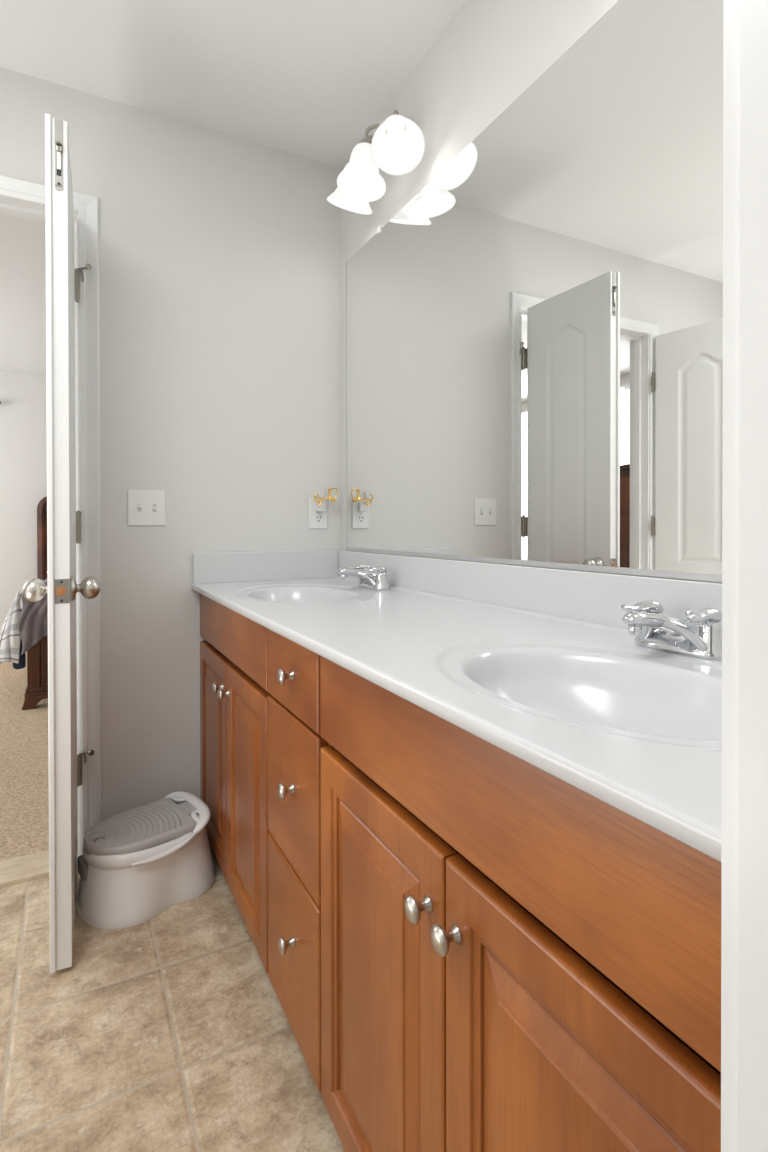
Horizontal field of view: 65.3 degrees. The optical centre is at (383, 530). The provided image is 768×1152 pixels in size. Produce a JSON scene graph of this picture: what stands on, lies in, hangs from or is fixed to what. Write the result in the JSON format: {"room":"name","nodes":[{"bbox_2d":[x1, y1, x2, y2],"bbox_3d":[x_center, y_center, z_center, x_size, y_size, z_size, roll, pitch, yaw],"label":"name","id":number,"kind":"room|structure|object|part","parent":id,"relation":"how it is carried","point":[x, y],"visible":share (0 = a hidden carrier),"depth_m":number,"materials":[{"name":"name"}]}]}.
{"room":"bathroom","nodes":[
{"label":"bathroom","id":0,"kind":"room"},
{"bbox_2d":[0,371,46,632],"bbox_3d":[-3.038,-0.146,5.295,4.700,2.485,0.100,0,0,-28],"label":"wall","id":1,"kind":"structure","parent":0,"point":[23,413],"depth_m":5.18,"materials":[{"name":"white paint"}]},
{"bbox_2d":[0,652,48,860],"bbox_3d":[-2.164,1.075,3.636,4.700,0.064,3.963,0,0,-28],"label":"floor","id":2,"kind":"structure","parent":0,"point":[24,757],"depth_m":2.62,"materials":[{"name":"beige carpet"}]},
{"bbox_2d":[22,496,47,709],"bbox_3d":[-1.829,0.364,4.696,1.618,1.341,1.926,0,0,-28],"label":"bed","id":3,"kind":"object","parent":2,"relation":"on","point":[36,690],"visible":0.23,"depth_m":3.55,"materials":[{"name":"brown wood"}]},
{"bbox_2d":[0,591,20,662],"bbox_3d":[-2.388,0.567,3.830,0.133,0.437,0.927,0,0,-30],"label":"plaid throw","id":4,"kind":"object","parent":3,"relation":"hanging from","point":[10,638],"visible":1,"depth_m":3.46,"materials":[{"name":"white fabric"}]},
{"bbox_2d":[13,609,25,668],"bbox_3d":[-2.359,0.685,3.868,0.066,0.277,0.756,0,0,-32],"label":"cover","id":5,"kind":"object","parent":3,"relation":"on","point":[22,658],"visible":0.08,"depth_m":3.56,"materials":[{"name":"blue fabric"}]},
{"bbox_2d":[18,579,47,654],"bbox_3d":[-1.573,0.490,4.018,1.466,0.439,0.620,0,0,-28],"label":"blanket","id":6,"kind":"object","parent":3,"relation":"on","point":[33,619],"visible":0.05,"depth_m":3.47,"materials":[{"name":"grey fabric"}]},
{"bbox_3d":[-1.407,0.675,3.889,1.587,0.582,0.102,0,0,-28],"label":"footboard","id":7,"kind":"part","parent":3,"relation":"part of","materials":[{"name":"brown wood"}]},
{"bbox_3d":[-2.256,0.356,5.514,1.615,1.335,0.080,0,0,-28],"label":"headboard","id":8,"kind":"part","parent":3,"relation":"part of","materials":[{"name":"brown wood"}]},
{"bbox_2d":[0,67,340,819],"bbox_3d":[-0.811,-0.156,2.003,3.800,2.425,0.110,0,0,-28],"label":"wall","id":9,"kind":"structure","parent":0,"point":[219,253],"depth_m":2.01,"materials":[{"name":"white paint"}]},
{"bbox_2d":[0,175,101,855],"bbox_3d":[-1.348,0.008,1.724,0.960,2.103,0.141,0,0,-28],"label":"door frame","id":10,"kind":"structure","parent":9,"relation":"attached to","point":[86,206],"depth_m":1.87,"materials":[{"name":"white wood"}]},
{"bbox_2d":[23,113,100,973],"bbox_3d":[-0.867,0.035,1.636,0.169,2.021,0.490,0,0,-25],"label":"door","id":11,"kind":"structure","parent":9,"relation":"in","point":[62,278],"depth_m":1.43,"materials":[{"name":"white painted wood"},{"name":"satin nickel"}]},
{"bbox_3d":[-0.839,0.145,1.458,0.067,0.064,0.064,0,0,-25],"label":"knob","id":12,"kind":"part","parent":11,"relation":"part of","materials":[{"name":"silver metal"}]},
{"bbox_3d":[-0.766,-0.885,1.413,0.014,0.067,0.016,0,0,-25],"label":"bolt lever","id":13,"kind":"part","parent":11,"relation":"part of","materials":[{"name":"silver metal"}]},
{"bbox_3d":[-0.765,0.145,1.426,0.031,0.058,0.003,0,0,-25],"label":"latch plate","id":14,"kind":"part","parent":11,"relation":"part of","materials":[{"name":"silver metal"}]},
{"bbox_3d":[-0.746,0.144,1.502,0.067,0.064,0.064,0,0,-25],"label":"knob","id":15,"kind":"part","parent":11,"relation":"part of","materials":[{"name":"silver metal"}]},
{"bbox_2d":[128,490,165,525],"bbox_3d":[-0.771,-0.073,1.953,0.116,0.116,0.017,0,0,-28],"label":"light switch","id":16,"kind":"object","parent":9,"relation":"attached to","point":[145,507],"visible":1,"depth_m":1.95,"materials":[{"name":"white plastic"}]},
{"bbox_2d":[309,497,326,528],"bbox_3d":[-0.245,-0.064,2.233,0.072,0.116,0.009,0,0,-28],"label":"outlet","id":17,"kind":"object","parent":9,"relation":"attached to","point":[317,520],"visible":0.74,"depth_m":2.23,"materials":[{"name":"white plastic"}]},
{"bbox_2d":[314,514,322,522],"bbox_3d":[-0.243,-0.044,2.231,0.034,0.034,0.002,0,0,-28],"label":"receptacle","id":18,"kind":"object","parent":17,"relation":"attached to","point":[318,518],"depth_m":2.23,"materials":[{"name":"white plastic"}]},
{"bbox_2d":[314,488,337,511],"bbox_3d":[-0.219,-0.114,2.214,0.094,0.087,0.047,0,0,-28],"label":"plug","id":19,"kind":"object","parent":17,"relation":"attached to","point":[319,505],"visible":1,"depth_m":2.20,"materials":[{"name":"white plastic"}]},
{"bbox_2d":[317,490,323,497],"bbox_3d":[-0.232,-0.133,2.194,0.024,0.026,0.024,0,0,-28],"label":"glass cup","id":20,"kind":"object","parent":19,"relation":"on","point":[320,493],"depth_m":2.18,"materials":[{"name":"white glass"}]},
{"bbox_2d":[0,842,344,1151],"bbox_3d":[-0.415,1.100,0.071,2.500,0.060,3.697,0,0,-28],"label":"floor","id":21,"kind":"structure","parent":0,"point":[171,1031],"depth_m":1.24,"materials":[{"name":"tile"}]},
{"bbox_2d":[0,850,48,887],"bbox_3d":[-1.351,1.058,1.744,0.834,0.024,0.143,0,0,-28],"label":"threshold","id":22,"kind":"object","parent":21,"relation":"on","point":[30,867],"depth_m":1.85,"materials":[{"name":"wood"}]},
{"bbox_2d":[77,791,215,928],"bbox_3d":[-0.691,0.947,1.766,0.384,0.222,0.295,0,1,-41],"label":"step stool","id":23,"kind":"object","parent":21,"relation":"on","point":[135,864],"visible":1,"depth_m":1.67,"materials":[{"name":"white plastic"}]},
{"bbox_3d":[-0.831,0.936,1.664,0.022,0.046,0.068,0,1,-41],"label":"panel","id":24,"kind":"part","parent":23,"relation":"part of","materials":[{"name":"grey plastic"}]},
{"bbox_3d":[-0.719,0.868,1.744,0.279,0.035,0.227,0,1,-41],"label":"step lid","id":25,"kind":"part","parent":23,"relation":"part of","materials":[{"name":"grey plastic"}]},
{"bbox_3d":[-0.600,0.858,1.847,0.082,0.044,0.257,0,1,-41],"label":"carry handle","id":26,"kind":"part","parent":23,"relation":"part of","materials":[{"name":"white plastic"}]},
{"bbox_2d":[200,594,720,1151],"bbox_3d":[0.038,0.633,1.298,0.551,0.855,1.929,0,0,-28],"label":"vanity cabinet","id":27,"kind":"object","parent":21,"relation":"on","point":[462,946],"visible":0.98,"depth_m":0.70,"materials":[{"name":"brown wood"}]},
{"bbox_3d":[-0.527,0.686,1.871,0.020,0.619,0.388,0,0,-28],"label":"door","id":28,"kind":"part","parent":27,"relation":"part of","materials":[{"name":"brown wood"}]},
{"bbox_3d":[-0.477,0.451,1.719,0.030,0.032,0.032,0,0,-28],"label":"knob","id":29,"kind":"part","parent":27,"relation":"part of","materials":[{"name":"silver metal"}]},
{"bbox_3d":[-0.443,0.452,1.654,0.030,0.032,0.032,0,0,-28],"label":"knob","id":30,"kind":"part","parent":27,"relation":"part of","materials":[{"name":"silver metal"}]},
{"bbox_3d":[-0.346,0.688,1.524,0.020,0.619,0.389,0,0,-28],"label":"door","id":31,"kind":"part","parent":27,"relation":"part of","materials":[{"name":"brown wood"}]},
{"bbox_3d":[-0.193,0.286,1.174,0.030,0.032,0.032,0,0,-28],"label":"knob","id":32,"kind":"part","parent":27,"relation":"part of","materials":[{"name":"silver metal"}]},
{"bbox_3d":[-0.192,0.509,1.175,0.030,0.032,0.032,0,0,-28],"label":"knob","id":33,"kind":"part","parent":27,"relation":"part of","materials":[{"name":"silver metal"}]},
{"bbox_3d":[-0.192,0.812,1.178,0.030,0.032,0.032,0,0,-28],"label":"knob","id":34,"kind":"part","parent":27,"relation":"part of","materials":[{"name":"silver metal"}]},
{"bbox_3d":[-0.180,0.285,1.203,0.020,0.155,0.312,0,0,-28],"label":"drawer","id":35,"kind":"part","parent":27,"relation":"part of","materials":[{"name":"brown wood"}]},
{"bbox_3d":[-0.179,0.839,1.207,0.020,0.323,0.312,0,0,-28],"label":"drawer","id":36,"kind":"part","parent":27,"relation":"part of","materials":[{"name":"brown wood"}]},
{"bbox_3d":[-0.180,0.520,1.205,0.020,0.302,0.312,0,0,-28],"label":"drawer","id":37,"kind":"part","parent":27,"relation":"part of","materials":[{"name":"brown wood"}]},
{"bbox_3d":[-0.013,0.693,0.887,0.020,0.619,0.394,0,0,-28],"label":"door","id":38,"kind":"part","parent":27,"relation":"part of","materials":[{"name":"brown wood"}]},
{"bbox_3d":[0.041,0.457,0.727,0.030,0.032,0.032,0,0,-28],"label":"knob","id":39,"kind":"part","parent":27,"relation":"part of","materials":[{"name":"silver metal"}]},
{"bbox_3d":[0.070,0.458,0.673,0.030,0.032,0.032,0,0,-28],"label":"knob","id":40,"kind":"part","parent":27,"relation":"part of","materials":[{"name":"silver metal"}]},
{"bbox_2d":[192,550,721,862],"bbox_3d":[0.045,0.197,1.287,0.549,0.232,1.956,0,0,-28],"label":"countertop","id":41,"kind":"structure","parent":27,"relation":"on","point":[543,666],"depth_m":0.94,"materials":[{"name":"white stone"}]},
{"bbox_2d":[338,564,389,589],"bbox_3d":[-0.069,0.144,1.851,0.153,0.073,0.156,0,0,-28],"label":"faucet","id":42,"kind":"object","parent":41,"relation":"on","point":[367,577],"visible":1,"depth_m":1.82,"materials":[{"name":"silver metal"}]},
{"bbox_3d":[-0.069,0.147,1.851,0.153,0.067,0.054,0,0,-28],"label":"spout","id":43,"kind":"part","parent":42,"relation":"part of","materials":[{"name":"silver metal"}]},
{"bbox_3d":[-0.074,0.118,1.906,0.079,0.021,0.034,0,0,-28],"label":"lever","id":44,"kind":"part","parent":42,"relation":"part of","materials":[{"name":"silver metal"}]},
{"bbox_3d":[-0.031,0.160,1.871,0.062,0.038,0.156,0,0,-28],"label":"plate","id":45,"kind":"part","parent":42,"relation":"part of","materials":[{"name":"silver metal"}]},
{"bbox_3d":[-0.027,0.119,1.816,0.079,0.021,0.034,0,0,-28],"label":"lever","id":46,"kind":"part","parent":42,"relation":"part of","materials":[{"name":"silver metal"}]},
{"bbox_3d":[-0.008,0.150,1.826,0.052,0.051,0.052,0,0,-28],"label":"handle post","id":47,"kind":"part","parent":42,"relation":"part of","materials":[{"name":"silver metal"}]},
{"bbox_2d":[621,600,721,659],"bbox_3d":[0.423,0.150,0.910,0.153,0.073,0.156,0,0,-28],"label":"faucet","id":48,"kind":"object","parent":41,"relation":"on","point":[651,628],"visible":0.99,"depth_m":0.88,"materials":[{"name":"silver metal"}]},
{"bbox_3d":[0.417,0.124,0.965,0.079,0.021,0.034,0,0,-28],"label":"lever","id":49,"kind":"part","parent":48,"relation":"part of","materials":[{"name":"silver metal"}]},
{"bbox_3d":[0.437,0.156,0.975,0.052,0.051,0.052,0,0,-28],"label":"handle post","id":50,"kind":"part","parent":48,"relation":"part of","materials":[{"name":"silver metal"}]},
{"bbox_3d":[0.423,0.153,0.910,0.153,0.067,0.054,0,0,-28],"label":"spout","id":51,"kind":"part","parent":48,"relation":"part of","materials":[{"name":"silver metal"}]},
{"bbox_3d":[0.460,0.166,0.930,0.062,0.038,0.156,0,0,-28],"label":"plate","id":52,"kind":"part","parent":48,"relation":"part of","materials":[{"name":"silver metal"}]},
{"bbox_3d":[0.478,0.148,0.939,0.013,0.050,0.013,0,0,-28],"label":"lift rod","id":53,"kind":"part","parent":48,"relation":"part of","materials":[{"name":"silver metal"}]},
{"bbox_3d":[0.465,0.124,0.874,0.079,0.021,0.034,0,0,-28],"label":"lever","id":54,"kind":"part","parent":48,"relation":"part of","materials":[{"name":"silver metal"}]},
{"bbox_3d":[0.484,0.156,0.885,0.052,0.051,0.052,0,0,-28],"label":"handle post","id":55,"kind":"part","parent":48,"relation":"part of","materials":[{"name":"silver metal"}]},
{"bbox_3d":[0.172,0.695,0.534,0.020,0.619,0.396,0,0,-28],"label":"door","id":56,"kind":"part","parent":27,"relation":"part of","materials":[{"name":"brown wood"}]},
{"bbox_2d":[0,0,465,375],"bbox_3d":[-1.257,-1.391,1.873,4.700,0.110,7.900,0,0,-28],"label":"ceiling","id":57,"kind":"structure","parent":0,"point":[308,79],"depth_m":1.76,"materials":[{"name":"white paint"}]},
{"bbox_2d":[340,0,721,582],"bbox_3d":[0.759,-0.118,0.620,0.100,2.485,3.797,0,0,-28],"label":"wall","id":58,"kind":"structure","parent":0,"point":[490,52],"depth_m":1.56,"materials":[{"name":"white paint"}]},
{"bbox_2d":[327,110,424,214],"bbox_3d":[-0.033,-1.128,1.794,0.204,0.242,0.427,0,0,-28],"label":"vanity light","id":59,"kind":"object","parent":58,"relation":"attached to","point":[397,146],"visible":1,"depth_m":1.74,"materials":[{"name":"white glass"}]},
{"bbox_3d":[-0.109,-1.082,1.915,0.148,0.148,0.144,0,0,-28],"label":"lamp shade","id":60,"kind":"part","parent":59,"relation":"part of","materials":[{"name":"white glass"}]},
{"bbox_3d":[-0.068,-1.089,1.800,0.147,0.134,0.149,0,0,-28],"label":"lamp shade","id":61,"kind":"part","parent":59,"relation":"part of","materials":[{"name":"white glass"}]},
{"bbox_3d":[-0.062,-1.096,1.806,0.057,0.088,0.057,0,0,-28],"label":"bulb","id":62,"kind":"part","parent":59,"relation":"part of","materials":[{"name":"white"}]},
{"bbox_2d":[358,137,371,143],"bbox_3d":[-0.055,-1.163,1.814,0.064,0.045,0.064,0,0,-28],"label":"socket","id":63,"kind":"object","parent":59,"relation":"attached to","point":[366,140],"depth_m":1.79,"materials":[{"name":"grey metal"}]},
{"bbox_3d":[-0.010,-1.205,1.830,0.101,0.069,0.015,0,0,-16],"label":"arm","id":64,"kind":"part","parent":59,"relation":"part of","materials":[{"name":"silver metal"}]},
{"bbox_2d":[385,122,406,135],"bbox_3d":[0.033,-1.165,1.728,0.063,0.056,0.058,0,0,-28],"label":"socket","id":65,"kind":"object","parent":59,"relation":"attached to","point":[397,124],"depth_m":1.72,"materials":[{"name":"grey"}]},
{"bbox_3d":[0.034,-1.113,1.694,0.058,0.085,0.072,0,0,-28],"label":"bulb","id":66,"kind":"part","parent":59,"relation":"part of","materials":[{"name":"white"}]},
{"bbox_3d":[0.033,-1.098,1.674,0.145,0.155,0.153,0,0,-28],"label":"lamp shade","id":67,"kind":"part","parent":59,"relation":"part of","materials":[{"name":"white glass"}]},
{"bbox_2d":[346,0,722,581],"bbox_3d":[0.298,-0.458,1.379,0.008,1.074,1.883,0,0,-28],"label":"mirror","id":68,"kind":"object","parent":58,"relation":"attached to","point":[534,339],"visible":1,"depth_m":1.24,"materials":[{"name":"clear glass"}]},
{"bbox_3d":[-0.339,-0.141,-0.088,2.500,2.425,0.110,0,0,-28],"label":"wall","id":69,"kind":"structure","parent":0,"visible":0},
{"bbox_2d":[721,0,767,1151],"bbox_3d":[-0.181,0.016,0.002,0.878,2.108,0.130,0,0,-28],"label":"door frame","id":70,"kind":"structure","parent":69,"relation":"attached to","point":[752,1005],"depth_m":0.22,"materials":[{"name":"white wood"}]}
]}

